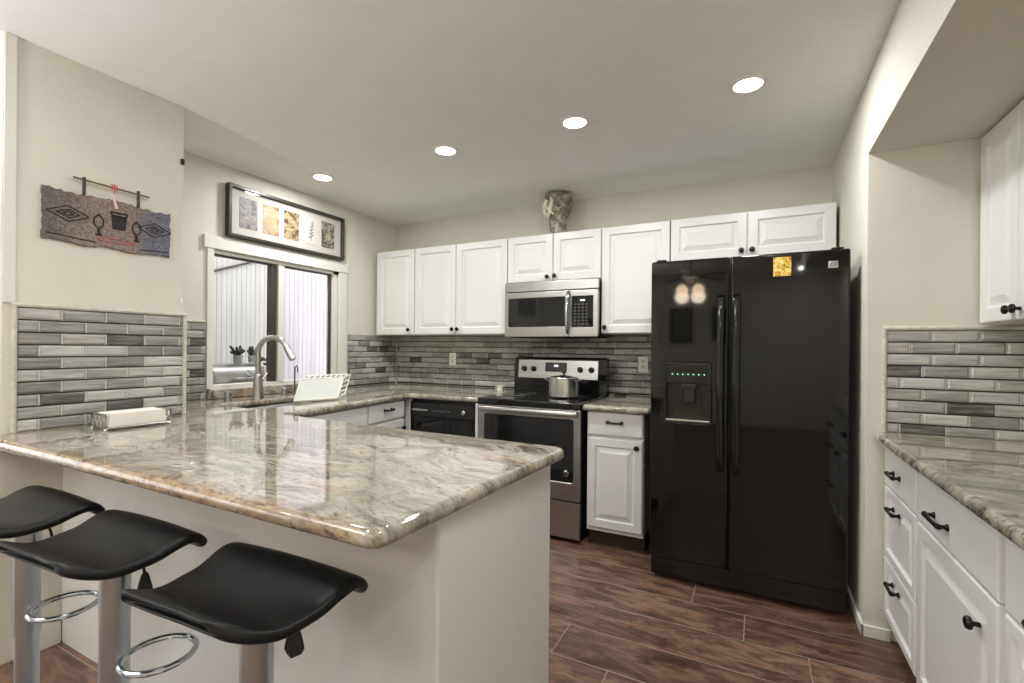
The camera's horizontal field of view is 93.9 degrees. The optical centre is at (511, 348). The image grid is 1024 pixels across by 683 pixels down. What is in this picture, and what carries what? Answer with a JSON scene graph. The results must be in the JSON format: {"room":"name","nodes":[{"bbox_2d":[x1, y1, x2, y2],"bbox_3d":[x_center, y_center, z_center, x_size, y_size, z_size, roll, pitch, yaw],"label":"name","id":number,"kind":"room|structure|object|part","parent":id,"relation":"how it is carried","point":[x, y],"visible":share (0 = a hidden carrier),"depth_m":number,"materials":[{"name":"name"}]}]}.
{"room":"kitchen","nodes":[
{"label":"kitchen","id":0,"kind":"room"},
{"bbox_2d":[0,32,186,665],"bbox_3d":[-2.895,-0.005,2.712,2.378,2.500,0.684,1,0,27],"label":"wall","id":1,"kind":"structure","parent":0,"point":[86,330],"depth_m":2.08,"materials":[{"name":"paint"}]},
{"bbox_2d":[2,32,17,302],"bbox_3d":[-1.988,-0.714,1.893,0.006,1.063,0.036,1,0,27],"label":"trim","id":2,"kind":"structure","parent":1,"relation":"attached to","point":[11,41],"depth_m":1.89,"materials":[{"name":"wood"}]},
{"bbox_2d":[13,620,60,661],"bbox_3d":[-1.959,1.196,1.974,0.014,0.115,0.146,1,0,27],"label":"baseboard","id":3,"kind":"structure","parent":1,"relation":"attached to","point":[50,633],"depth_m":2.00,"materials":[{"name":"wood"}]},
{"bbox_2d":[16,307,182,431],"bbox_3d":[-1.841,0.086,2.191,0.012,0.503,0.624,1,0,27],"label":"tile backsplash","id":4,"kind":"structure","parent":1,"relation":"attached to","point":[72,365],"depth_m":2.12,"materials":[{"name":"grey tile"}]},
{"bbox_2d":[40,176,170,257],"bbox_3d":[-1.825,-0.599,2.186,0.028,0.302,0.491,1,0,27],"label":"wall hanging","id":5,"kind":"object","parent":1,"relation":"attached to","point":[82,220],"visible":1,"depth_m":2.15,"materials":[{"name":"grey fabric"}]},
{"bbox_2d":[182,151,397,407],"bbox_3d":[-1.742,0.005,3.809,0.148,2.500,2.323,1,0,27],"label":"wall","id":6,"kind":"structure","parent":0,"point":[370,357],"depth_m":3.66,"materials":[{"name":"paint"}]},
{"bbox_2d":[186,322,204,400],"bbox_3d":[-2.116,0.083,2.943,0.012,0.503,0.440,1,0,27],"label":"tile backsplash","id":7,"kind":"structure","parent":6,"relation":"attached to","point":[195,364],"depth_m":3.08,"materials":[{"name":"grey tile"}]},
{"bbox_2d":[203,234,348,389],"bbox_3d":[-1.775,-0.234,3.692,0.112,1.028,1.238,1,0,27],"label":"window","id":8,"kind":"structure","parent":6,"relation":"attached to","point":[276,260],"depth_m":3.63,"materials":[{"name":"white wood"}]},
{"bbox_3d":[-1.999,-0.199,3.162,0.016,0.933,0.042,1,0,27],"label":"casing","id":9,"kind":"part","parent":8,"relation":"part of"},
{"bbox_3d":[-1.731,-0.705,3.672,0.022,0.085,1.238,1,0,27],"label":"head casing","id":10,"kind":"part","parent":8,"relation":"part of","materials":[{"name":"wood"}]},
{"bbox_3d":[-1.482,-0.194,4.175,0.016,0.933,0.088,1,0,27],"label":"casing","id":11,"kind":"part","parent":8,"relation":"part of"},
{"bbox_2d":[206,380,346,398],"bbox_3d":[-1.732,0.308,3.675,0.027,0.058,1.198,1,0,27],"label":"window ledge","id":12,"kind":"object","parent":6,"relation":"attached to","point":[236,392],"visible":0.64,"depth_m":3.36,"materials":[{"name":"stone"}]},
{"bbox_2d":[225,182,344,260],"bbox_3d":[-1.700,-0.944,3.695,0.044,0.360,1.020,1,0,27],"label":"picture frame","id":13,"kind":"object","parent":6,"relation":"attached to","point":[252,215],"visible":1,"depth_m":3.60,"materials":[{"name":"black wood"}]},
{"bbox_2d":[239,197,257,230],"bbox_3d":[-1.864,-0.950,3.384,0.003,0.212,0.132,1,0,27],"label":"print","id":14,"kind":"object","parent":13,"relation":"attached to","point":[248,206],"depth_m":3.38,"materials":[{"name":"grey paper"}]},
{"bbox_2d":[263,204,278,235],"bbox_3d":[-1.784,-0.949,3.541,0.003,0.212,0.132,1,0,27],"label":"print","id":15,"kind":"object","parent":13,"relation":"attached to","point":[270,211],"depth_m":3.54,"materials":[{"name":"orange paper"}]},
{"bbox_2d":[284,210,298,240],"bbox_3d":[-1.704,-0.948,3.697,0.003,0.212,0.132,1,0,27],"label":"print","id":16,"kind":"object","parent":13,"relation":"attached to","point":[291,217],"depth_m":3.69,"materials":[{"name":"brown paper"}]},
{"bbox_2d":[303,216,316,245],"bbox_3d":[-1.624,-0.948,3.854,0.003,0.212,0.132,1,0,27],"label":"print","id":17,"kind":"object","parent":13,"relation":"attached to","point":[309,222],"depth_m":3.85,"materials":[{"name":"white paper"}]},
{"bbox_2d":[321,221,333,249],"bbox_3d":[-1.544,-0.947,4.011,0.003,0.212,0.132,1,0,27],"label":"print","id":18,"kind":"object","parent":13,"relation":"attached to","point":[327,227],"depth_m":4.00,"materials":[{"name":"grey paper"}]},
{"bbox_2d":[347,335,395,386],"bbox_3d":[-1.314,0.111,4.513,0.012,0.463,0.651,1,0,27],"label":"tile backsplash","id":19,"kind":"structure","parent":6,"relation":"attached to","point":[371,360],"depth_m":4.49,"materials":[{"name":"grey tile"}]},
{"bbox_2d":[0,0,900,224],"bbox_3d":[-1.635,-1.294,0.953,6.400,0.100,7.600,1,0,27],"label":"ceiling","id":20,"kind":"structure","parent":0,"point":[361,94],"depth_m":2.21,"materials":[{"name":"paint"}]},
{"bbox_2d":[311,173,334,180],"bbox_3d":[-1.369,-1.237,3.457,0.160,0.008,0.160,1,0,27],"label":"recessed light","id":21,"kind":"object","parent":20,"relation":"in","point":[318,176],"visible":1,"depth_m":3.44,"materials":[{"name":"white plastic"}]},
{"bbox_2d":[433,145,457,155],"bbox_3d":[-0.413,-1.229,2.969,0.160,0.008,0.160,1,0,27],"label":"recessed light","id":22,"kind":"object","parent":20,"relation":"in","point":[445,150],"visible":1,"depth_m":2.96,"materials":[{"name":"white plastic"}]},
{"bbox_2d":[560,115,589,128],"bbox_3d":[0.340,-1.222,2.585,0.160,0.008,0.160,1,0,27],"label":"recessed light","id":23,"kind":"object","parent":20,"relation":"in","point":[571,121],"visible":1,"depth_m":2.57,"materials":[{"name":"white plastic"}]},
{"bbox_2d":[729,74,767,93],"bbox_3d":[1.088,-1.215,2.203,0.160,0.008,0.160,1,0,27],"label":"recessed light","id":24,"kind":"object","parent":20,"relation":"in","point":[753,82],"visible":1,"depth_m":2.19,"materials":[{"name":"white plastic"}]},
{"bbox_2d":[0,532,915,682],"bbox_3d":[-1.659,1.286,0.953,6.400,0.060,7.600,1,0,27],"label":"floor","id":25,"kind":"structure","parent":0,"point":[613,619],"depth_m":2.12,"materials":[{"name":"brown wood"}]},
{"bbox_2d":[0,485,104,682],"bbox_3d":[-1.515,0.862,1.494,0.427,0.792,0.383,1,0,32],"label":"bar stool","id":26,"kind":"object","parent":25,"relation":"on","point":[28,511],"visible":0.97,"depth_m":1.47,"materials":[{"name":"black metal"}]},
{"bbox_3d":[-1.520,0.501,1.465,0.427,0.070,0.291,1,0,27],"label":"seat","id":27,"kind":"part","parent":26,"relation":"part of","materials":[{"name":"leather"}]},
{"bbox_2d":[0,509,206,682],"bbox_3d":[-1.050,0.866,1.262,0.427,0.792,0.383,1,0,31],"label":"bar stool","id":28,"kind":"object","parent":25,"relation":"on","point":[111,545],"visible":1,"depth_m":1.23,"materials":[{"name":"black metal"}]},
{"bbox_3d":[-1.054,0.505,1.233,0.427,0.070,0.291,1,0,26],"label":"seat","id":29,"kind":"part","parent":28,"relation":"part of","materials":[{"name":"leather"}]},
{"bbox_2d":[121,542,367,682],"bbox_3d":[-0.554,0.870,1.034,0.427,0.792,0.383,1,0,31],"label":"bar stool","id":30,"kind":"object","parent":25,"relation":"on","point":[252,597],"visible":1,"depth_m":0.99,"materials":[{"name":"leather"}]},
{"bbox_2d":[61,465,549,682],"bbox_3d":[-0.901,0.826,1.871,1.983,0.873,0.676,1,0,27],"label":"base cabinet","id":31,"kind":"object","parent":25,"relation":"on","point":[463,597],"visible":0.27,"depth_m":1.37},
{"bbox_2d":[0,383,563,548],"bbox_3d":[-0.693,0.370,2.843,2.602,0.040,3.049,1,0,27],"label":"countertop","id":32,"kind":"structure","parent":31,"relation":"on","point":[360,485],"depth_m":1.50,"materials":[{"name":"stone"}]},
{"bbox_2d":[90,407,170,430],"bbox_3d":[-1.669,0.306,2.102,0.136,0.069,0.251,1,0,29],"label":"napkin holder","id":33,"kind":"object","parent":32,"relation":"on","point":[122,418],"visible":1,"depth_m":2.06,"materials":[{"name":"white paper"}]},
{"bbox_2d":[224,391,231,400],"bbox_3d":[-1.840,0.309,3.099,0.045,0.060,0.045,1,0,27],"label":"soap dispenser","id":34,"kind":"object","parent":32,"relation":"on","point":[227,394],"visible":1,"depth_m":3.08,"materials":[{"name":"silver metal"}]},
{"bbox_2d":[251,335,295,399],"bbox_3d":[-1.593,0.126,3.224,0.308,0.432,0.115,1,0,7],"label":"faucet","id":35,"kind":"object","parent":32,"relation":"on","point":[257,389],"visible":1,"depth_m":3.19,"materials":[{"name":"silver metal"}]},
{"bbox_3d":[-1.611,0.045,3.206,0.232,0.272,0.035,1,0,7],"label":"spout","id":36,"kind":"part","parent":35,"relation":"part of","materials":[{"name":"silver metal"}]},
{"bbox_2d":[243,401,313,408],"bbox_3d":[-1.479,0.480,3.091,0.475,0.191,0.711,1,0,27],"label":"sink","id":37,"kind":"object","parent":32,"relation":"in","point":[310,401],"visible":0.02,"depth_m":3.22,"materials":[{"name":"silver metal"}]},
{"bbox_2d":[281,387,287,394],"bbox_3d":[-1.676,0.315,3.520,0.047,0.052,0.047,1,0,27],"label":"air gap","id":38,"kind":"object","parent":32,"relation":"on","point":[284,391],"visible":1,"depth_m":3.50,"materials":[{"name":"silver metal"}]},
{"bbox_2d":[292,365,297,393],"bbox_3d":[-1.639,0.233,3.613,0.036,0.217,0.045,1,0,27],"label":"faucet","id":39,"kind":"object","parent":32,"relation":"on","point":[294,392],"visible":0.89,"depth_m":3.60,"materials":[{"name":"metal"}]},
{"bbox_3d":[-1.640,0.239,3.609,0.012,0.196,0.011,1,0,27],"label":"handle","id":40,"kind":"part","parent":39,"relation":"part of","materials":[{"name":"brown metal"}]},
{"bbox_2d":[293,373,350,402],"bbox_3d":[-1.298,0.263,3.302,0.251,0.155,0.673,1,0,-4],"label":"dish rack","id":41,"kind":"object","parent":32,"relation":"on","point":[326,386],"visible":1,"depth_m":3.22,"materials":[{"name":"white plastic"}]},
{"bbox_2d":[295,378,342,399],"bbox_3d":[-1.283,0.270,3.212,0.174,0.123,0.468,1,0,35],"label":"tray","id":42,"kind":"object","parent":41,"relation":"on","point":[308,388],"depth_m":3.20,"materials":[{"name":"plastic"}]},
{"bbox_2d":[495,385,502,390],"bbox_3d":[-0.102,0.332,3.982,0.056,0.046,0.062,1,0,-25],"label":"cup","id":43,"kind":"object","parent":32,"relation":"on","point":[499,387],"visible":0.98,"depth_m":3.96,"materials":[{"name":"white ceramic"}]},
{"bbox_3d":[-0.025,0.834,1.424,0.016,0.873,0.676,1,0,27],"label":"panel","id":44,"kind":"part","parent":31,"relation":"part of","materials":[{"name":"wood"}]},
{"bbox_2d":[249,402,367,424],"bbox_3d":[-1.372,0.823,3.022,0.612,0.872,0.741,1,0,20],"label":"base cabinet","id":45,"kind":"object","parent":25,"relation":"on","point":[358,415],"visible":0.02,"depth_m":3.11,"materials":[{"name":"white wood"}]},
{"bbox_3d":[-1.123,0.460,2.927,0.020,0.131,0.735,1,0,20],"label":"drawer","id":46,"kind":"part","parent":45,"relation":"part of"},
{"bbox_2d":[367,399,405,428],"bbox_3d":[-1.163,0.825,3.580,0.614,0.872,0.443,1,0,20],"label":"base cabinet","id":47,"kind":"object","parent":25,"relation":"on","point":[387,414],"visible":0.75,"depth_m":3.49,"materials":[{"name":"white wood"}]},
{"bbox_3d":[-0.917,0.838,3.487,0.020,0.594,0.434,1,0,20],"label":"door","id":48,"kind":"part","parent":47,"relation":"part of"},
{"bbox_2d":[405,398,479,437],"bbox_3d":[-0.424,0.826,3.846,0.671,0.862,0.580,1,0,27],"label":"dishwasher","id":49,"kind":"object","parent":25,"relation":"on","point":[433,416],"depth_m":3.59,"materials":[{"name":"black metal"}]},
{"bbox_3d":[-0.816,0.778,3.756,0.055,0.772,0.024,1,0,27],"label":"filler panel","id":50,"kind":"part","parent":49,"relation":"part of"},
{"bbox_3d":[-0.707,0.470,3.678,0.150,0.017,0.010,1,0,27],"label":"latch handle","id":51,"kind":"part","parent":49,"relation":"part of","materials":[{"name":"silver metal"}]},
{"bbox_3d":[-0.526,0.835,3.611,0.584,0.622,0.030,1,0,27],"label":"door","id":52,"kind":"part","parent":49,"relation":"part of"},
{"bbox_3d":[-0.524,0.468,3.608,0.584,0.104,0.036,1,0,27],"label":"control panel","id":53,"kind":"part","parent":49,"relation":"part of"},
{"bbox_2d":[414,399,477,405],"bbox_3d":[-0.398,0.783,3.861,0.580,0.768,0.530,1,0,27],"label":"tub","id":54,"kind":"object","parent":49,"relation":"in","point":[415,400],"depth_m":3.61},
{"bbox_3d":[-0.253,0.783,3.468,0.022,0.772,0.026,1,0,27],"label":"filler panel","id":55,"kind":"part","parent":49,"relation":"part of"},
{"bbox_2d":[478,357,608,540],"bbox_3d":[0.236,0.661,3.536,0.778,1.183,0.717,1,0,27],"label":"range","id":56,"kind":"object","parent":25,"relation":"on","point":[526,414],"visible":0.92,"depth_m":3.24,"materials":[{"name":"silver metal"}]},
{"bbox_3d":[0.089,0.426,3.242,0.746,0.036,0.058,1,0,27],"label":"oven handle","id":57,"kind":"part","parent":56,"relation":"part of","materials":[{"name":"metal"}]},
{"bbox_3d":[0.106,0.698,3.280,0.770,0.596,0.040,1,0,27],"label":"oven door","id":58,"kind":"part","parent":56,"relation":"part of","materials":[{"name":"metal"}]},
{"bbox_2d":[478,391,605,409],"bbox_3d":[0.234,0.375,3.524,0.776,0.044,0.612,1,0,27],"label":"cooktop","id":59,"kind":"object","parent":56,"relation":"in","point":[535,400],"depth_m":3.34,"materials":[{"name":"glass"}]},
{"bbox_3d":[0.349,0.149,3.794,0.182,0.074,0.012,1,0,27],"label":"clock panel","id":60,"kind":"part","parent":56,"relation":"part of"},
{"bbox_2d":[544,371,583,398],"bbox_3d":[0.376,0.260,3.469,0.254,0.189,0.229,1,0,-13],"label":"stock pot","id":61,"kind":"object","parent":56,"relation":"on","point":[563,386],"visible":1,"depth_m":3.38,"materials":[{"name":"metal"}]},
{"bbox_3d":[0.376,0.202,3.469,0.214,0.021,0.214,1,0,27],"label":"lid","id":62,"kind":"part","parent":61,"relation":"part of","materials":[{"name":"metal"}]},
{"bbox_3d":[0.102,1.123,3.280,0.770,0.238,0.040,1,0,27],"label":"drawer","id":63,"kind":"part","parent":56,"relation":"part of","materials":[{"name":"metal"}]},
{"bbox_2d":[587,411,649,551],"bbox_3d":[0.802,0.842,3.332,0.363,0.872,0.774,1,0,27],"label":"base cabinet","id":64,"kind":"object","parent":25,"relation":"on","point":[618,444],"visible":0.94,"depth_m":3.02,"materials":[{"name":"white wood"}]},
{"bbox_3d":[0.641,0.469,3.001,0.110,0.022,0.034,1,0,27],"label":"handle","id":65,"kind":"part","parent":64,"relation":"part of","materials":[{"name":"black"}]},
{"bbox_3d":[0.647,0.861,3.026,0.352,0.575,0.020,1,0,27],"label":"door","id":66,"kind":"part","parent":64,"relation":"part of","materials":[{"name":"wood"}]},
{"bbox_3d":[0.651,0.482,3.026,0.352,0.146,0.020,1,0,27],"label":"drawer","id":67,"kind":"part","parent":64,"relation":"part of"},
{"bbox_2d":[583,395,650,414],"bbox_3d":[0.826,0.383,3.335,0.430,0.040,0.791,1,0,27],"label":"countertop","id":68,"kind":"structure","parent":64,"relation":"on","point":[632,404],"depth_m":3.08,"materials":[{"name":"stone"}]},
{"bbox_2d":[613,393,627,395],"bbox_3d":[0.834,0.355,3.676,0.112,0.016,0.112,1,0,27],"label":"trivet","id":69,"kind":"object","parent":68,"relation":"on","point":[615,394],"visible":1,"depth_m":3.64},
{"bbox_2d":[649,247,850,612],"bbox_3d":[1.374,0.388,2.840,0.917,1.747,0.993,1,0,27],"label":"refrigerator","id":70,"kind":"object","parent":25,"relation":"on","point":[750,366],"visible":1,"depth_m":2.42,"materials":[{"name":"black"}]},
{"bbox_3d":[0.962,0.293,2.610,0.154,0.148,0.022,1,0,27],"label":"splash panel","id":71,"kind":"part","parent":70,"relation":"part of","materials":[{"name":"black plastic"}]},
{"bbox_3d":[0.959,0.336,2.600,0.395,1.630,0.062,1,0,27],"label":"freezer door","id":72,"kind":"part","parent":70,"relation":"part of","materials":[{"name":"metal"}]},
{"bbox_3d":[1.078,0.180,2.475,0.034,0.920,0.072,1,0,27],"label":"handle","id":73,"kind":"part","parent":70,"relation":"part of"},
{"bbox_3d":[1.144,0.181,2.441,0.034,0.920,0.072,1,0,27],"label":"handle","id":74,"kind":"part","parent":70,"relation":"part of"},
{"bbox_2d":[773,256,790,275],"bbox_3d":[1.340,-0.406,2.371,0.078,0.094,0.003,1,0,27],"label":"magnet","id":75,"kind":"object","parent":70,"relation":"attached to","point":[781,265],"visible":1,"depth_m":2.37},
{"bbox_3d":[1.371,0.340,2.389,0.514,1.630,0.062,1,0,27],"label":"fridge door","id":76,"kind":"part","parent":70,"relation":"part of","materials":[{"name":"metal"}]},
{"bbox_2d":[883,448,919,676],"bbox_3d":[1.787,0.851,1.758,0.654,0.872,0.460,1,0,27],"label":"base cabinet","id":77,"kind":"object","parent":25,"relation":"on","point":[901,519],"visible":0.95,"depth_m":1.85,"materials":[{"name":"white wood"}]},
{"bbox_3d":[1.519,0.966,1.917,0.034,0.022,0.112,1,0,27],"label":"handle","id":78,"kind":"part","parent":77,"relation":"part of","materials":[{"name":"black"}]},
{"bbox_3d":[1.522,0.658,1.917,0.034,0.022,0.112,1,0,27],"label":"handle","id":79,"kind":"part","parent":77,"relation":"part of","materials":[{"name":"black"}]},
{"bbox_3d":[1.523,0.511,1.917,0.034,0.022,0.112,1,0,27],"label":"handle","id":80,"kind":"part","parent":77,"relation":"part of","materials":[{"name":"black"}]},
{"bbox_3d":[1.532,1.032,1.886,0.020,0.256,0.455,1,0,27],"label":"drawer","id":81,"kind":"part","parent":77,"relation":"part of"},
{"bbox_3d":[1.537,0.509,1.886,0.020,0.156,0.455,1,0,27],"label":"drawer","id":82,"kind":"part","parent":77,"relation":"part of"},
{"bbox_3d":[1.535,0.746,1.886,0.020,0.302,0.455,1,0,27],"label":"drawer","id":83,"kind":"part","parent":77,"relation":"part of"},
{"bbox_2d":[916,473,1009,682],"bbox_3d":[1.532,0.849,1.258,0.654,0.872,0.653,1,0,27],"label":"base cabinet","id":84,"kind":"object","parent":25,"relation":"on","point":[961,559],"visible":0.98,"depth_m":1.34,"materials":[{"name":"white wood"}]},
{"bbox_3d":[1.291,0.526,1.463,0.034,0.022,0.142,1,0,27],"label":"handle","id":85,"kind":"part","parent":84,"relation":"part of","materials":[{"name":"black"}]},
{"bbox_2d":[875,433,1023,550],"bbox_3d":[1.523,0.389,1.236,0.660,0.040,1.630,1,0,27],"label":"countertop","id":86,"kind":"structure","parent":84,"relation":"on","point":[986,478],"depth_m":1.43,"materials":[{"name":"stone"}]},
{"bbox_3d":[1.282,0.511,1.386,0.020,0.163,0.622,1,0,27],"label":"drawer","id":87,"kind":"part","parent":84,"relation":"part of","materials":[{"name":"wood"}]},
{"bbox_3d":[1.159,0.693,1.205,0.032,0.034,0.034,1,0,27],"label":"knob","id":88,"kind":"part","parent":84,"relation":"part of","materials":[{"name":"black"}]},
{"bbox_2d":[1005,539,1023,682],"bbox_3d":[1.276,0.846,0.756,0.654,0.872,0.458,1,0,27],"label":"base cabinet","id":89,"kind":"object","parent":25,"relation":"on","point":[1014,593],"visible":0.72,"depth_m":1.05,"materials":[{"name":"white wood"}]},
{"bbox_3d":[1.026,0.737,0.889,0.020,0.277,0.428,1,0,27],"label":"drawer","id":90,"kind":"part","parent":89,"relation":"part of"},
{"bbox_3d":[1.028,0.508,0.889,0.020,0.163,0.428,1,0,27],"label":"drawer","id":91,"kind":"part","parent":89,"relation":"part of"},
{"bbox_2d":[396,165,831,424],"bbox_3d":[0.438,0.025,4.067,3.797,2.500,0.142,1,0,27],"label":"wall","id":92,"kind":"structure","parent":0,"point":[481,361],"depth_m":3.94,"materials":[{"name":"paint"}]},
{"bbox_2d":[376,249,424,335],"bbox_3d":[-1.004,-0.509,4.518,0.458,0.775,0.389,1,0,27],"label":"upper cabinet","id":93,"kind":"object","parent":92,"relation":"attached to","point":[395,269],"visible":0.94,"depth_m":4.37,"materials":[{"name":"white wood"}]},
{"bbox_2d":[449,353,455,365],"bbox_3d":[-0.558,0.101,4.490,0.074,0.120,0.010,1,0,27],"label":"wall outlet","id":94,"kind":"object","parent":92,"relation":"attached to","point":[452,356],"visible":1,"depth_m":4.49,"materials":[{"name":"white plastic"}]},
{"bbox_2d":[415,239,507,335],"bbox_3d":[-0.382,-0.503,4.200,0.932,0.775,0.389,1,0,27],"label":"upper cabinet","id":95,"kind":"object","parent":92,"relation":"attached to","point":[460,288],"visible":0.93,"depth_m":4.05,"materials":[{"name":"white wood"}]},
{"bbox_3d":[-0.671,-0.506,4.176,0.434,0.768,0.020,1,0,27],"label":"door","id":96,"kind":"part","parent":95,"relation":"part of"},
{"bbox_3d":[-0.255,-0.502,3.964,0.488,0.768,0.020,1,0,27],"label":"door","id":97,"kind":"part","parent":95,"relation":"part of","materials":[{"name":"wood"}]},
{"bbox_2d":[397,335,650,395],"bbox_3d":[0.470,0.127,3.978,3.653,0.463,0.012,1,0,27],"label":"tile backsplash","id":98,"kind":"structure","parent":92,"relation":"attached to","point":[481,361],"depth_m":4.27,"materials":[{"name":"grey tile"}]},
{"bbox_2d":[508,228,601,283],"bbox_3d":[0.382,-0.700,3.811,0.770,0.372,0.389,1,0,27],"label":"upper cabinet","id":99,"kind":"object","parent":92,"relation":"attached to","point":[572,255],"visible":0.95,"depth_m":3.65,"materials":[{"name":"white wood"}]},
{"bbox_3d":[0.143,-0.703,3.762,0.386,0.365,0.020,1,0,27],"label":"door","id":100,"kind":"part","parent":99,"relation":"part of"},
{"bbox_2d":[542,192,572,233],"bbox_3d":[0.360,-1.051,3.797,0.237,0.322,0.229,1,0,-7],"label":"vase","id":101,"kind":"object","parent":99,"relation":"on","point":[556,207],"visible":0.85,"depth_m":3.73,"materials":[{"name":"ceramic"}]},
{"bbox_2d":[505,278,612,337],"bbox_3d":[0.363,-0.296,3.774,0.761,0.424,0.460,1,0,27],"label":"microwave","id":102,"kind":"object","parent":99,"relation":"attached to","point":[563,308],"visible":1,"depth_m":3.60,"materials":[{"name":"metal"}]},
{"bbox_3d":[0.188,-0.262,3.680,0.536,0.345,0.035,1,0,27],"label":"door","id":103,"kind":"part","parent":102,"relation":"part of","materials":[{"name":"metal"}]},
{"bbox_3d":[0.406,-0.265,3.521,0.026,0.318,0.050,1,0,27],"label":"handle","id":104,"kind":"part","parent":102,"relation":"part of","materials":[{"name":"silver metal"}]},
{"bbox_3d":[0.520,-0.271,3.509,0.171,0.236,0.028,1,0,27],"label":"control panel","id":105,"kind":"part","parent":102,"relation":"part of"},
{"bbox_3d":[0.487,-0.699,3.586,0.374,0.365,0.020,1,0,27],"label":"door","id":106,"kind":"part","parent":99,"relation":"part of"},
{"bbox_2d":[601,221,670,334],"bbox_3d":[0.940,-0.492,3.526,0.479,0.777,0.389,1,0,27],"label":"upper cabinet","id":107,"kind":"object","parent":92,"relation":"attached to","point":[629,252],"visible":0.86,"depth_m":3.40,"materials":[{"name":"white wood"}]},
{"bbox_2d":[638,357,647,371],"bbox_3d":[1.012,0.123,3.690,0.074,0.120,0.010,1,0,27],"label":"wall outlet","id":108,"kind":"object","parent":92,"relation":"attached to","point":[642,361],"visible":1,"depth_m":3.69,"materials":[{"name":"white plastic"}]},
{"bbox_2d":[671,202,836,262],"bbox_3d":[1.581,-0.731,3.199,0.949,0.295,0.389,1,0,27],"label":"upper cabinet","id":109,"kind":"object","parent":92,"relation":"attached to","point":[806,227],"visible":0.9,"depth_m":3.04,"materials":[{"name":"white wood"}]},
{"bbox_3d":[1.300,-0.734,3.172,0.468,0.288,0.020,1,0,27],"label":"door","id":110,"kind":"part","parent":109,"relation":"part of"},
{"bbox_3d":[1.723,-0.730,2.956,0.471,0.288,0.020,1,0,27],"label":"door","id":111,"kind":"part","parent":109,"relation":"part of","materials":[{"name":"wood"}]},
{"bbox_2d":[832,79,1023,641],"bbox_3d":[2.191,0.040,2.534,0.720,2.500,1.280,1,0,27],"label":"wall","id":112,"kind":"structure","parent":0,"point":[923,362],"depth_m":2.07,"materials":[{"name":"paint"}]},
{"bbox_2d":[845,586,890,641],"bbox_3d":[1.740,1.261,2.372,0.107,0.050,0.582,1,0,27],"label":"baseboard","id":113,"kind":"structure","parent":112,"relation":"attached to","point":[869,631],"depth_m":2.13,"materials":[{"name":"wood"}]},
{"bbox_2d":[887,330,1023,441],"bbox_3d":[1.930,0.147,1.960,0.631,0.447,0.012,1,0,27],"label":"tile backsplash","id":114,"kind":"structure","parent":112,"relation":"attached to","point":[951,383],"depth_m":1.99,"materials":[{"name":"grey tile"}]},
{"bbox_2d":[868,0,1023,153],"bbox_3d":[1.177,-1.047,0.544,0.705,0.344,3.230,1,0,27],"label":"soffit","id":115,"kind":"structure","parent":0,"point":[943,71],"depth_m":1.59,"materials":[{"name":"paint"}]},
{"bbox_3d":[0.837,0.028,-1.028,0.135,2.500,6.330,1,0,27],"label":"wall","id":116,"kind":"structure","parent":0,"visible":0},
{"bbox_2d":[980,99,1023,324],"bbox_3d":[1.905,-0.480,1.610,0.360,0.765,0.638,1,0,27],"label":"upper cabinet","id":117,"kind":"object","parent":116,"relation":"attached to","point":[1002,147],"visible":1,"depth_m":1.78,"materials":[{"name":"white wood"}]},
{"bbox_3d":[1.766,-0.139,1.705,0.032,0.034,0.034,1,0,27],"label":"knob","id":118,"kind":"part","parent":117,"relation":"part of","materials":[{"name":"black"}]},
{"bbox_3d":[1.741,-0.139,1.656,0.032,0.034,0.034,1,0,27],"label":"knob","id":119,"kind":"part","parent":117,"relation":"part of","materials":[{"name":"black"}]},
{"bbox_3d":[1.708,-0.482,1.528,0.020,0.758,0.309,1,0,27],"label":"door","id":120,"kind":"part","parent":117,"relation":"part of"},
{"label":"outside","id":121,"kind":"structure","parent":0,"visible":0},
{"bbox_3d":[-5.065,1.286,3.701,5.633,0.080,14.000,1,0,27],"label":"ground","id":122,"kind":"structure","parent":121,"visible":0},
{"bbox_2d":[213,363,265,384],"bbox_3d":[-2.348,0.697,4.035,0.470,1.145,0.540,1,0,27],"label":"barbecue grill","id":123,"kind":"object","parent":122,"relation":"on","point":[223,373],"visible":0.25,"depth_m":3.88,"materials":[{"name":"metal"}]},
{"bbox_2d":[229,345,244,362],"bbox_3d":[-2.343,0.048,4.076,0.103,0.150,0.119,1,0,27],"label":"potted plant","id":124,"kind":"object","parent":123,"relation":"on","point":[237,357],"visible":1,"depth_m":4.05,"materials":[{"name":"green plant"}]},
{"bbox_3d":[-2.336,0.091,4.071,0.080,0.064,0.080,1,0,27],"label":"pot","id":125,"kind":"part","parent":124,"relation":"part of","materials":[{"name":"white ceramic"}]},
{"bbox_3d":[-2.183,0.249,3.886,0.046,0.025,0.160,1,0,27],"label":"lid handle","id":126,"kind":"part","parent":123,"relation":"part of","materials":[{"name":"silver metal"}]},
{"bbox_2d":[247,346,255,362],"bbox_3d":[-2.267,0.050,4.195,0.101,0.147,0.114,1,0,-38],"label":"potted plant","id":127,"kind":"object","parent":123,"relation":"on","point":[251,358],"visible":0.72,"depth_m":4.16,"materials":[{"name":"green plant"}]},
{"bbox_3d":[-2.274,0.091,4.191,0.080,0.064,0.080,1,0,27],"label":"pot","id":128,"kind":"part","parent":127,"relation":"part of","materials":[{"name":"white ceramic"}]},
{"bbox_2d":[213,256,266,364],"bbox_3d":[-3.271,-0.123,3.707,0.062,2.770,3.230,1,0,27],"label":"window blind","id":129,"kind":"object","parent":122,"relation":"on","point":[240,287],"visible":0.04,"depth_m":4.76,"materials":[{"name":"white metal"}]},
{"bbox_3d":[-2.732,-0.812,4.709,0.024,0.292,0.708,1,0,27],"label":"slanted rail","id":130,"kind":"part","parent":129,"relation":"part of","materials":[{"name":"brown metal"}]},
{"bbox_2d":[283,268,326,379],"bbox_3d":[-1.836,-0.111,6.461,0.034,2.770,2.960,1,0,27],"label":"window blind","id":131,"kind":"object","parent":122,"relation":"on","point":[305,293],"visible":0.02,"depth_m":5.42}
]}

